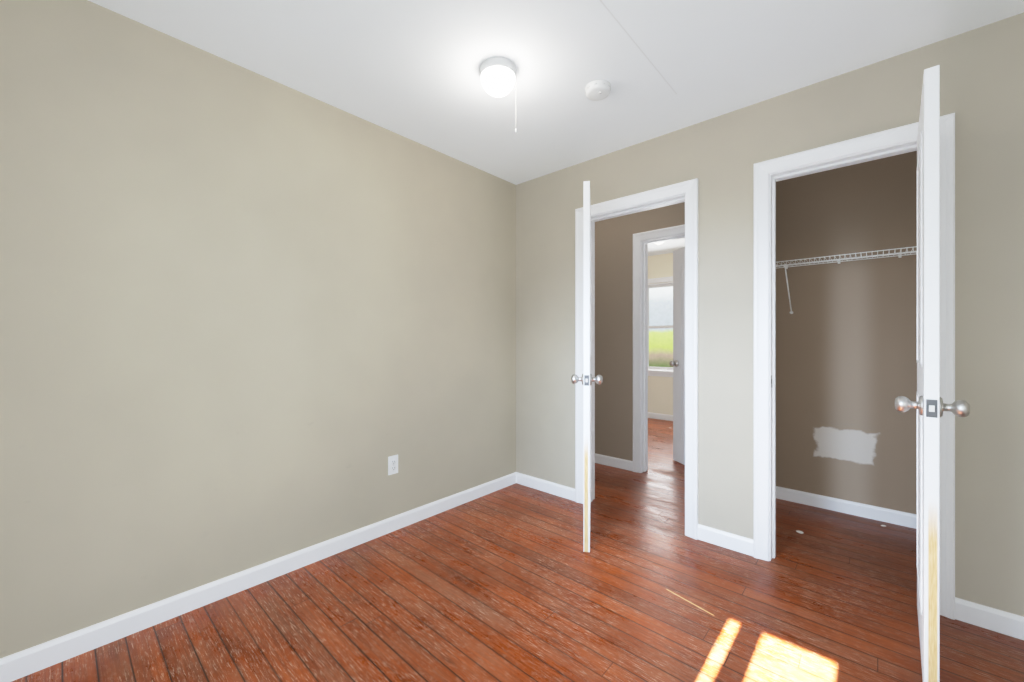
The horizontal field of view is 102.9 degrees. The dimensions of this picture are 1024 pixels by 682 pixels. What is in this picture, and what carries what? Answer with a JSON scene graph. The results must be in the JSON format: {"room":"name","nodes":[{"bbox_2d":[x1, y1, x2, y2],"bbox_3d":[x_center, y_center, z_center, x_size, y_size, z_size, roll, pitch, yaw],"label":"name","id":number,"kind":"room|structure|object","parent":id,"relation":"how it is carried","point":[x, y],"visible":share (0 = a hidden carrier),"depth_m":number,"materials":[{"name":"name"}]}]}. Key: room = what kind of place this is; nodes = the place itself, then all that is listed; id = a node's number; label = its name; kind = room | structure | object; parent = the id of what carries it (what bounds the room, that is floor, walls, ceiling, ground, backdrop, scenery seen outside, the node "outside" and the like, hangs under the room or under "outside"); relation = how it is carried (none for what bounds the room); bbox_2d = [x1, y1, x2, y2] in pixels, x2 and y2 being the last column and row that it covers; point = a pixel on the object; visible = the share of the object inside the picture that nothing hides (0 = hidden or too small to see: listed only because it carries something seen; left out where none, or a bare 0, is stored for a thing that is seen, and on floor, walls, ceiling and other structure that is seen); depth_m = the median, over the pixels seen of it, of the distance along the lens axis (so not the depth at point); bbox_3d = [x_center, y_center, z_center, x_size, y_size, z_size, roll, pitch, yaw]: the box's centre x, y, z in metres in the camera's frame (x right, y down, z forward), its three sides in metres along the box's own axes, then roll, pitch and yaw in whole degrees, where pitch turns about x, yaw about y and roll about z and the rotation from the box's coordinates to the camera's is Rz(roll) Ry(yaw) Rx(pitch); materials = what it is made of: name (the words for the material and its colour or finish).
{"room":"empty bedroom","nodes":[
{"label":"empty bedroom","id":0,"kind":"room"},
{"bbox_2d":[0,0,515,657],"bbox_3d":[-1.013,-0.060,2.270,0.120,2.440,3.240,0,0,42],"label":"wall","id":1,"kind":"structure","parent":0,"point":[231,293],"depth_m":1.81,"materials":[{"name":"paint"}]},
{"bbox_2d":[388,454,397,474],"bbox_3d":[-0.726,0.758,2.495,0.007,0.114,0.070,0,0,42],"label":"outlet","id":2,"kind":"object","parent":1,"relation":"attached to","point":[392,460],"visible":1,"depth_m":2.49,"materials":[{"name":"white plastic"}]},
{"bbox_2d":[0,472,1023,681],"bbox_3d":[0.148,1.117,1.229,3.000,0.086,3.000,0,0,42],"label":"baseboard","id":3,"kind":"structure","parent":1,"relation":"attached to","point":[15,666],"depth_m":1.80,"materials":[{"name":"white wood"}]},
{"bbox_2d":[12,418,1023,681],"bbox_3d":[0.704,1.210,3.047,4.840,0.100,6.690,0,0,42],"label":"floor","id":4,"kind":"structure","parent":0,"point":[501,585],"depth_m":1.75,"materials":[{"name":"brown wood"}]},
{"bbox_2d":[88,0,1023,255],"bbox_3d":[0.704,-1.330,3.047,4.840,0.101,6.690,0,0,42],"label":"ceiling","id":5,"kind":"structure","parent":0,"point":[410,69],"depth_m":1.80,"materials":[{"name":"paint"}]},
{"bbox_2d":[480,57,516,132],"bbox_3d":[-0.066,-1.131,1.923,0.172,0.299,0.172,0,0,42],"label":"ceiling light","id":6,"kind":"object","parent":5,"relation":"attached to","point":[497,74],"depth_m":1.87,"materials":[{"name":"white glass"}]},
{"bbox_2d":[585,80,610,100],"bbox_3d":[0.434,-1.259,2.060,0.128,0.042,0.128,0,0,42],"label":"smoke detector","id":7,"kind":"object","parent":5,"relation":"attached to","point":[596,90],"visible":1,"depth_m":2.03,"materials":[{"name":"white plastic"}]},
{"bbox_2d":[595,202,684,460],"bbox_3d":[0.635,-0.060,4.123,3.060,2.440,0.120,0,0,42],"label":"wall","id":8,"kind":"structure","parent":0,"point":[613,236],"depth_m":3.76,"materials":[{"name":"paint"}]},
{"bbox_2d":[595,453,632,470],"bbox_3d":[0.334,1.117,3.776,3.076,0.086,0.800,0,0,42],"label":"baseboard","id":9,"kind":"structure","parent":8,"relation":"attached to","point":[600,459],"depth_m":3.75,"materials":[{"name":"white wood"}]},
{"bbox_2d":[633,224,684,472],"bbox_3d":[1.449,0.104,3.380,0.887,2.111,0.148,0,0,42],"label":"door frame","id":10,"kind":"structure","parent":8,"relation":"attached to","point":[680,229],"depth_m":3.60,"materials":[{"name":"white wood"}]},
{"bbox_2d":[669,247,684,464],"bbox_3d":[1.667,0.140,3.575,0.173,2.025,0.813,0,0,-12],"label":"room door","id":11,"kind":"structure","parent":8,"relation":"in","point":[678,363],"depth_m":3.86,"materials":[{"name":"paint"}]},
{"bbox_2d":[648,253,672,414],"bbox_3d":[2.897,-0.060,5.493,4.600,2.440,0.120,0,0,42],"label":"wall","id":12,"kind":"structure","parent":0,"point":[660,389],"depth_m":6.04,"materials":[{"name":"beige paint"}]},
{"bbox_2d":[648,276,672,376],"bbox_3d":[2.398,-0.205,5.910,1.180,1.461,0.165,0,0,42],"label":"room window","id":13,"kind":"structure","parent":12,"relation":"in","point":[652,371],"depth_m":6.06,"materials":[{"name":"white"}]},
{"bbox_2d":[648,412,672,420],"bbox_3d":[2.555,1.117,5.710,3.800,0.086,0.014,0,0,42],"label":"baseboard","id":14,"kind":"structure","parent":12,"relation":"attached to","point":[668,417],"depth_m":6.03,"materials":[{"name":"white wood"}]},
{"bbox_2d":[516,13,1023,616],"bbox_3d":[1.190,-0.060,2.390,3.000,2.440,0.120,0,0,42],"label":"wall","id":15,"kind":"structure","parent":0,"point":[982,68],"depth_m":2.09,"materials":[{"name":"paint"}]},
{"bbox_2d":[571,181,602,551],"bbox_3d":[0.475,0.140,2.563,0.173,2.025,0.701,0,0,11],"label":"hall door","id":16,"kind":"structure","parent":15,"relation":"in","point":[586,379],"depth_m":2.23,"materials":[{"name":"paint"}]},
{"bbox_2d":[575,178,697,539],"bbox_3d":[0.815,0.104,2.713,0.840,2.111,0.148,0,0,42],"label":"door frame","id":17,"kind":"structure","parent":15,"relation":"attached to","point":[689,188],"depth_m":2.50,"materials":[{"name":"white wood"}]},
{"bbox_2d":[754,113,954,619],"bbox_3d":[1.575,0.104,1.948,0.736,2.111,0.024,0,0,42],"label":"door frame","id":18,"kind":"structure","parent":15,"relation":"attached to","point":[762,171],"depth_m":1.91,"materials":[{"name":"white wood"}]},
{"bbox_2d":[895,65,969,681],"bbox_3d":[1.562,0.140,1.537,0.173,2.025,0.666,0,0,43],"label":"closet door","id":19,"kind":"structure","parent":15,"relation":"in","point":[929,405],"depth_m":1.30,"materials":[{"name":"paint"}]},
{"bbox_2d":[776,151,916,513],"bbox_3d":[2.428,-0.060,2.677,1.540,2.440,0.120,0,0,42],"label":"wall","id":20,"kind":"structure","parent":0,"point":[846,350],"depth_m":2.74,"materials":[{"name":"paint"}]},
{"bbox_2d":[776,486,916,528],"bbox_3d":[2.118,1.117,2.257,1.440,0.086,0.920,0,0,42],"label":"baseboard","id":21,"kind":"structure","parent":20,"relation":"attached to","point":[882,514],"depth_m":2.73,"materials":[{"name":"white wood"}]},
{"bbox_2d":[776,246,916,313],"bbox_3d":[2.328,-0.371,2.491,1.430,0.353,0.290,0,0,42],"label":"wire closet shelf","id":22,"kind":"object","parent":20,"relation":"attached to","point":[900,253],"visible":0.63,"depth_m":2.62,"materials":[{"name":"white metal"}]},
{"label":"outside","id":23,"kind":"structure","parent":0,"visible":0},
{"bbox_2d":[649,286,672,366],"bbox_3d":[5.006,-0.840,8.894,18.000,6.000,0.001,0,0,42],"label":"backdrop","id":24,"kind":"structure","parent":23,"point":[661,298],"depth_m":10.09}
]}

